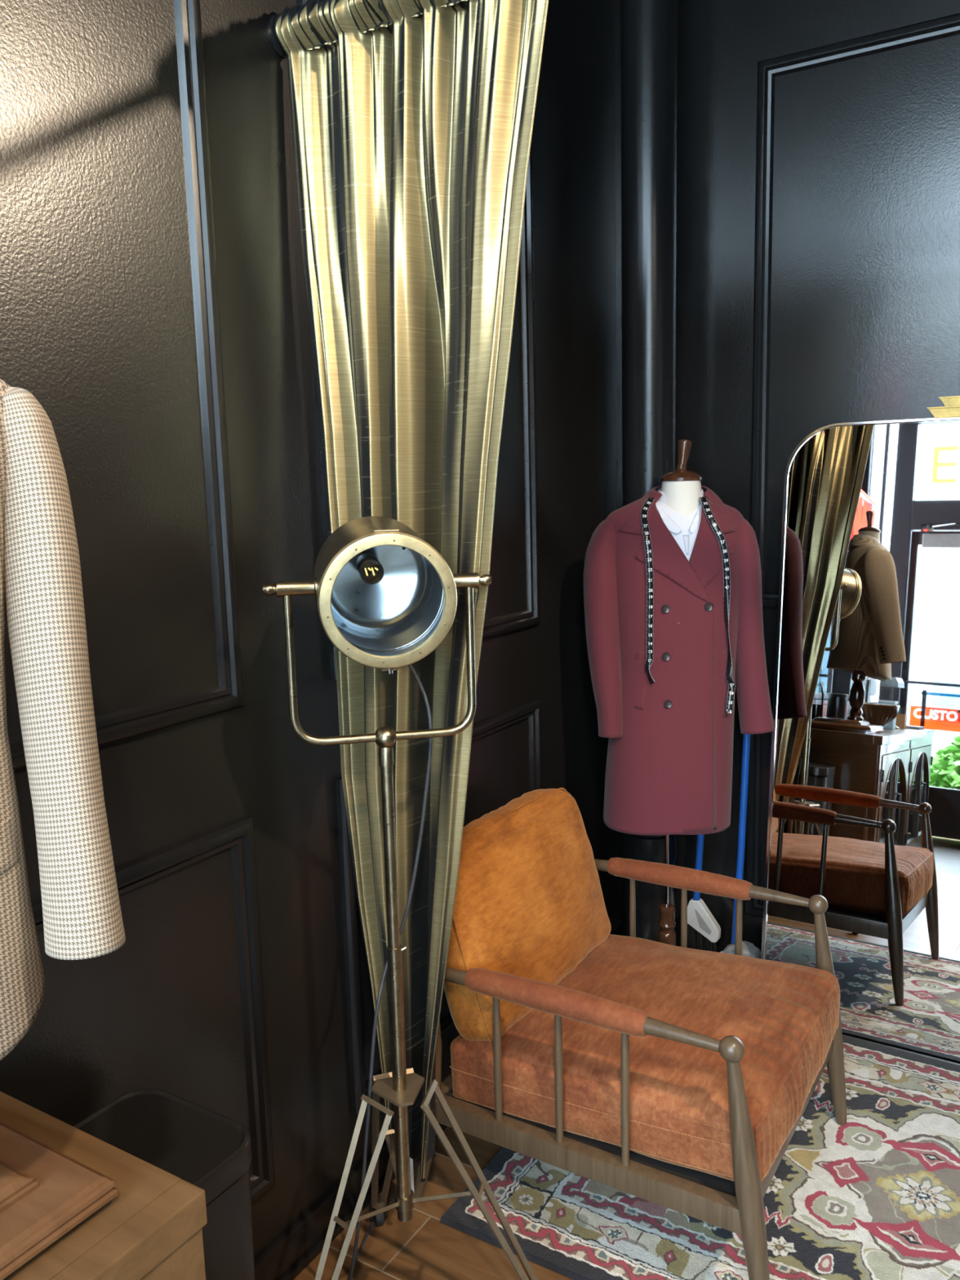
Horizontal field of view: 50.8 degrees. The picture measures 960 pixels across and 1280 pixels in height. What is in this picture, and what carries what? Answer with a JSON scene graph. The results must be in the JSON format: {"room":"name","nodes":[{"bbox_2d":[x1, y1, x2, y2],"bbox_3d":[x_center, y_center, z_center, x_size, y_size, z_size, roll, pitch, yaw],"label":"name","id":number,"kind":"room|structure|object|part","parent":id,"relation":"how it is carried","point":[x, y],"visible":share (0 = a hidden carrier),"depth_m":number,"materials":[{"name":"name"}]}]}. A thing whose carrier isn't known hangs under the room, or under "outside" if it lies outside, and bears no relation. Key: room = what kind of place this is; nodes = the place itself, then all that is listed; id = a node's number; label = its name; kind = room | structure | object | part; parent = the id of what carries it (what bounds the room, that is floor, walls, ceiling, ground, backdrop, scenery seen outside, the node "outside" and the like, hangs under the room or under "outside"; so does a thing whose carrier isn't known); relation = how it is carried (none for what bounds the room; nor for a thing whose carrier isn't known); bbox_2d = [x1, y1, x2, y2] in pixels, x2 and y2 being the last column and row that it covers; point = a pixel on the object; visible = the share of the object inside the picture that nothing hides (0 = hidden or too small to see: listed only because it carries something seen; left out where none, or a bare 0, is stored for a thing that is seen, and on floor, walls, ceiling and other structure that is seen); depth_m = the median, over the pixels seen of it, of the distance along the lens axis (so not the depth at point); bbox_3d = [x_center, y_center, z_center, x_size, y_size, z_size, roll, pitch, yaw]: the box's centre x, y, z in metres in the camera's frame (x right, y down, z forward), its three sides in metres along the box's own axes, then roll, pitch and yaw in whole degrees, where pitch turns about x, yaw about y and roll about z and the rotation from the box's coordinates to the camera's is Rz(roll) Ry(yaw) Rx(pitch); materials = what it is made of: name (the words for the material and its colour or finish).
{"room":"clothing store","nodes":[
{"label":"clothing store","id":0,"kind":"room"},
{"bbox_2d":[0,378,125,1060],"bbox_3d":[-0.647,0.050,0.980,0.498,0.751,0.332,-7,10,-33],"label":"suit jacket","id":1,"kind":"object","parent":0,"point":[42,600],"visible":1,"depth_m":1.00,"materials":[{"name":"fabric"}]},
{"bbox_2d":[0,0,618,1261],"bbox_3d":[-1.002,-0.547,1.085,0.120,4.100,5.330,4,10,31],"label":"wall","id":2,"kind":"structure","parent":0,"point":[97,323],"depth_m":1.88,"materials":[{"name":"black paint"}]},
{"bbox_2d":[8,0,244,770],"bbox_3d":[-0.727,-0.746,1.375,0.022,1.908,0.962,4,10,31],"label":"trim","id":3,"kind":"structure","parent":2,"relation":"attached to","point":[127,723],"depth_m":1.79,"materials":[{"name":"black paint"}]},
{"bbox_2d":[31,816,275,1204],"bbox_3d":[-0.686,0.801,1.616,0.022,0.786,0.966,4,10,31],"label":"trim","id":4,"kind":"structure","parent":2,"relation":"attached to","point":[238,835],"depth_m":1.97,"materials":[{"name":"black paint"}]},
{"bbox_2d":[266,2,382,58],"bbox_3d":[0.885,-1.830,1.012,3.020,1.638,0.072,4,10,31],"label":"curtain rod","id":5,"kind":"object","parent":2,"relation":"attached to","point":[276,46],"visible":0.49,"depth_m":1.89,"materials":[{"name":"black metal"}]},
{"bbox_2d":[274,0,548,1191],"bbox_3d":[-0.086,-0.018,1.960,0.564,2.361,0.168,4,10,31],"label":"curtain","id":6,"kind":"object","parent":5,"relation":"hanging from","point":[412,121],"visible":0.84,"depth_m":1.90,"materials":[{"name":"gold fabric"}]},
{"bbox_2d":[297,0,539,679],"bbox_3d":[-0.094,-0.921,2.390,0.022,1.905,0.914,4,10,31],"label":"trim","id":7,"kind":"structure","parent":2,"relation":"attached to","point":[499,625],"depth_m":2.78,"materials":[{"name":"black paint"}]},
{"bbox_2d":[253,922,622,1279],"bbox_3d":[-0.850,1.424,1.416,0.024,0.098,5.180,4,10,31],"label":"baseboard","id":8,"kind":"structure","parent":2,"relation":"attached to","point":[295,1249],"depth_m":2.19,"materials":[{"name":"black paint"}]},
{"bbox_2d":[335,697,542,1114],"bbox_3d":[-0.055,0.627,2.628,0.022,0.790,0.912,4,10,31],"label":"trim","id":9,"kind":"structure","parent":2,"relation":"attached to","point":[531,709],"depth_m":2.28,"materials":[{"name":"black paint"}]},
{"bbox_2d":[293,1126,573,1279],"bbox_3d":[1.509,1.678,-0.041,5.790,0.080,5.430,4,10,31],"label":"floor","id":10,"kind":"structure","parent":0,"point":[422,1247],"depth_m":2.21,"materials":[{"name":"brown wood"}]},
{"bbox_2d":[0,1091,207,1279],"bbox_3d":[-1.018,1.190,0.598,0.530,0.818,1.910,4,10,31],"label":"sideboard","id":11,"kind":"object","parent":10,"relation":"on","point":[152,1229],"visible":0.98,"depth_m":1.19,"materials":[{"name":"brown wood"}]},
{"bbox_2d":[0,1121,118,1279],"bbox_3d":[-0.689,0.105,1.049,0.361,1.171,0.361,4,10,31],"label":"tray","id":12,"kind":"object","parent":11,"relation":"on","point":[46,1193],"visible":1,"depth_m":1.16,"materials":[{"name":"brown wood"}]},
{"bbox_3d":[-0.830,1.201,0.484,0.012,0.722,1.900,4,10,31],"label":"frame","id":13,"kind":"part","parent":11,"relation":"part of","materials":[{"name":"brown wood"}]},
{"bbox_2d":[72,1088,254,1279],"bbox_3d":[-0.513,1.106,1.604,0.300,0.648,0.260,4,10,31],"label":"trash bin","id":14,"kind":"object","parent":10,"relation":"on","point":[209,1150],"visible":0.45,"depth_m":1.57,"materials":[{"name":"black plastic"}]},
{"bbox_3d":[-0.527,0.806,1.561,0.286,0.042,0.260,4,10,31],"label":"bin lid","id":15,"kind":"part","parent":14,"relation":"part of","materials":[{"name":"black plastic"}]},
{"bbox_2d":[261,515,537,1279],"bbox_3d":[-0.161,0.584,1.831,0.548,1.598,0.528,4,10,31],"label":"floor lamp","id":16,"kind":"object","parent":10,"relation":"on","point":[387,598],"visible":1,"depth_m":1.86,"materials":[{"name":"gold metal"}]},
{"bbox_3d":[-0.331,-0.089,1.753,0.096,0.034,0.034,-3,9,-11],"label":"pivot knob","id":17,"kind":"part","parent":16,"relation":"part of","materials":[{"name":"gold metal"}]},
{"bbox_3d":[-0.266,1.107,1.839,0.083,0.461,0.247,7,12,42],"label":"tripod leg","id":18,"kind":"part","parent":16,"relation":"part of","materials":[{"name":"brown metal"}]},
{"bbox_2d":[355,552,380,575],"bbox_3d":[-0.203,-0.135,1.836,0.042,0.046,0.052,-3,9,-11],"label":"bulb","id":19,"kind":"object","parent":16,"relation":"attached to","point":[373,557],"depth_m":1.81,"materials":[{"name":"black glass"}]},
{"bbox_3d":[-0.191,-0.120,1.785,0.043,0.043,0.062,-3,9,-9],"label":"light bulb","id":20,"kind":"part","parent":16,"relation":"part of","materials":[{"name":"clear glass"}]},
{"bbox_3d":[-0.236,0.634,2.023,0.178,1.446,0.303,-8,11,-37],"label":"power cord","id":21,"kind":"part","parent":16,"relation":"part of","materials":[{"name":"black rubber"}]},
{"bbox_3d":[-0.200,1.060,2.133,0.083,0.461,0.250,-4,9,-17],"label":"tripod leg","id":22,"kind":"part","parent":16,"relation":"part of","materials":[{"name":"brown metal"}]},
{"bbox_3d":[-0.153,0.858,1.937,0.102,0.006,0.098,4,10,31],"label":"hub plate","id":23,"kind":"part","parent":16,"relation":"part of","materials":[{"name":"brown metal"}]},
{"bbox_3d":[-0.025,-0.106,1.814,0.096,0.034,0.034,-3,9,-11],"label":"pivot knob","id":24,"kind":"part","parent":16,"relation":"part of","materials":[{"name":"gold metal"}]},
{"bbox_3d":[0.024,1.086,1.928,0.249,0.461,0.083,1,9,13],"label":"tripod leg","id":25,"kind":"part","parent":16,"relation":"part of","materials":[{"name":"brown metal"}]},
{"bbox_2d":[619,0,678,946],"bbox_3d":[0.511,-0.891,3.059,0.192,4.100,0.192,-5,10,-24],"label":"drain pipe","id":26,"kind":"object","parent":10,"relation":"on","point":[648,28],"visible":0.51,"depth_m":2.97,"materials":[{"name":"black metal"}]},
{"bbox_2d":[439,1036,959,1279],"bbox_3d":[1.011,1.277,2.312,1.847,0.013,1.210,4,10,31],"label":"rug","id":27,"kind":"object","parent":10,"relation":"on","point":[875,1195],"visible":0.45,"depth_m":2.29,"materials":[{"name":"fabric"}]},
{"bbox_2d":[413,787,846,1279],"bbox_3d":[0.372,0.863,2.416,0.875,0.845,0.808,4,10,31],"label":"armchair","id":28,"kind":"object","parent":27,"relation":"on","point":[682,1079],"visible":0.94,"depth_m":2.24,"materials":[{"name":"brown wood"}]},
{"bbox_3d":[-0.127,0.963,2.304,0.091,0.706,0.041,4,10,31],"label":"leg","id":29,"kind":"part","parent":28,"relation":"part of","materials":[{"name":"brown wood"}]},
{"bbox_3d":[0.088,1.014,2.619,0.030,0.052,0.709,4,10,31],"label":"rail","id":30,"kind":"part","parent":28,"relation":"part of","materials":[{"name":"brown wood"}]},
{"bbox_2d":[443,788,611,1040],"bbox_3d":[0.105,0.660,2.541,0.255,0.470,0.666,4,10,31],"label":"cushion","id":31,"kind":"object","parent":28,"relation":"on","point":[529,901],"depth_m":2.41,"materials":[{"name":"orange fabric"}]},
{"bbox_3d":[0.169,0.750,2.084,0.677,0.044,0.037,4,10,31],"label":"armrest","id":32,"kind":"part","parent":28,"relation":"part of","materials":[{"name":"brown leather"}]},
{"bbox_3d":[0.202,1.086,2.121,0.731,0.052,0.034,4,10,31],"label":"rail","id":33,"kind":"part","parent":28,"relation":"part of","materials":[{"name":"brown wood"}]},
{"bbox_2d":[450,933,839,1182],"bbox_3d":[0.407,0.931,2.407,0.756,0.217,0.706,4,10,31],"label":"seat cushion","id":34,"kind":"object","parent":28,"relation":"on","point":[785,1016],"depth_m":2.20,"materials":[{"name":"orange fabric"}]},
{"bbox_3d":[0.549,0.644,2.708,0.661,0.044,0.037,4,10,31],"label":"armrest","id":35,"kind":"part","parent":28,"relation":"part of","materials":[{"name":"brown leather"}]},
{"bbox_3d":[0.506,1.042,1.923,0.111,0.598,0.050,4,10,31],"label":"leg","id":36,"kind":"part","parent":28,"relation":"part of","materials":[{"name":"brown wood"}]},
{"bbox_3d":[0.693,1.056,2.249,0.030,0.052,0.709,4,10,31],"label":"rail","id":37,"kind":"part","parent":28,"relation":"part of","materials":[{"name":"brown wood"}]},
{"bbox_3d":[0.879,0.935,2.553,0.109,0.598,0.050,4,10,31],"label":"leg","id":38,"kind":"part","parent":28,"relation":"part of","materials":[{"name":"brown wood"}]},
{"bbox_2d":[657,439,702,946],"bbox_3d":[0.606,0.297,2.955,0.256,1.739,0.267,-6,10,-26],"label":"mannequin","id":39,"kind":"object","parent":27,"relation":"on","point":[682,487],"visible":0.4,"depth_m":2.81,"materials":[{"name":"beige fabric"}]},
{"bbox_3d":[0.565,0.923,3.057,0.055,0.254,0.055,4,10,31],"label":"turned post","id":40,"kind":"part","parent":39,"relation":"part of","materials":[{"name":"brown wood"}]},
{"bbox_3d":[0.555,0.520,2.995,0.012,0.570,0.012,4,10,31],"label":"steel rod","id":41,"kind":"part","parent":39,"relation":"part of","materials":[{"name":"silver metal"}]},
{"bbox_2d":[583,485,774,835],"bbox_3d":[0.569,0.052,2.924,0.536,0.993,0.311,-2,9,-1],"label":"overcoat","id":42,"kind":"object","parent":39,"relation":"on","point":[669,765],"visible":0.96,"depth_m":2.82,"materials":[{"name":"red fabric"}]},
{"bbox_2d":[640,497,735,713],"bbox_3d":[0.578,-0.095,2.804,0.261,0.601,0.102,-1,9,4],"label":"tape measure","id":43,"kind":"object","parent":42,"relation":"on","point":[648,550],"visible":1,"depth_m":2.77,"materials":[{"name":"black plastic"}]},
{"bbox_2d":[655,488,704,560],"bbox_3d":[0.553,-0.210,2.881,0.365,0.446,0.238,-2,9,-3],"label":"dress shirt","id":44,"kind":"object","parent":39,"relation":"on","point":[684,529],"visible":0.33,"depth_m":2.77,"materials":[{"name":"white fabric"}]},
{"bbox_3d":[0.574,-0.517,2.834,0.039,0.092,0.039,4,10,31],"label":"handle","id":45,"kind":"part","parent":39,"relation":"part of","materials":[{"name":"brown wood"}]},
{"bbox_2d":[687,834,720,951],"bbox_3d":[0.735,0.478,3.285,0.118,1.287,0.081,4,10,31],"label":"broom","id":46,"kind":"object","parent":10,"relation":"on","point":[700,918],"visible":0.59,"depth_m":3.32,"materials":[{"name":"blue paint"}]},
{"bbox_3d":[0.738,0.350,3.261,0.095,1.027,0.033,-4,9,-14],"label":"handle","id":47,"kind":"part","parent":46,"relation":"part of","materials":[{"name":"blue paint"}]},
{"bbox_2d":[720,733,761,959],"bbox_3d":[0.828,0.624,3.181,0.140,1.048,0.181,4,10,31],"label":"mop","id":48,"kind":"object","parent":10,"relation":"on","point":[748,949],"visible":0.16,"depth_m":3.21,"materials":[{"name":"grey plastic"}]},
{"bbox_3d":[0.835,0.534,3.211,0.026,0.881,0.099,6,12,41],"label":"handle","id":49,"kind":"part","parent":48,"relation":"part of","materials":[{"name":"blue paint"}]},
{"bbox_2d":[722,941,761,959],"bbox_3d":[0.843,1.058,3.254,0.140,0.167,0.075,4,10,31],"label":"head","id":50,"kind":"object","parent":48,"relation":"attached to","point":[748,949],"depth_m":3.23,"materials":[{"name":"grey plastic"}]},
{"bbox_2d":[760,395,959,1066],"bbox_3d":[1.326,0.267,2.793,1.026,1.855,0.214,4,10,31],"label":"leaning mirror","id":51,"kind":"object","parent":10,"relation":"on","point":[864,802],"visible":0.98,"depth_m":2.91,"materials":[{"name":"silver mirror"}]},
{"bbox_2d":[614,0,959,951],"bbox_3d":[2.851,-0.769,1.878,5.790,4.100,0.100,4,10,31],"label":"wall","id":52,"kind":"structure","parent":0,"point":[865,299],"depth_m":2.94,"materials":[{"name":"black paint"}]},
{"bbox_2d":[676,935,726,952],"bbox_3d":[2.882,1.218,2.124,5.560,0.098,0.024,4,10,31],"label":"baseboard","id":53,"kind":"structure","parent":52,"relation":"attached to","point":[719,948],"depth_m":3.40,"materials":[{"name":"black paint"}]},
{"bbox_2d":[744,684,773,917],"bbox_3d":[1.396,0.557,2.938,1.257,0.770,0.022,4,10,31],"label":"trim","id":54,"kind":"structure","parent":52,"relation":"attached to","point":[754,907],"depth_m":3.26,"materials":[{"name":"black paint"}]},
{"bbox_2d":[750,13,959,608],"bbox_3d":[1.360,-0.853,2.720,1.257,1.590,0.022,4,10,31],"label":"trim","id":55,"kind":"structure","parent":52,"relation":"attached to","point":[948,25],"depth_m":2.97,"materials":[{"name":"black paint"}]}
]}

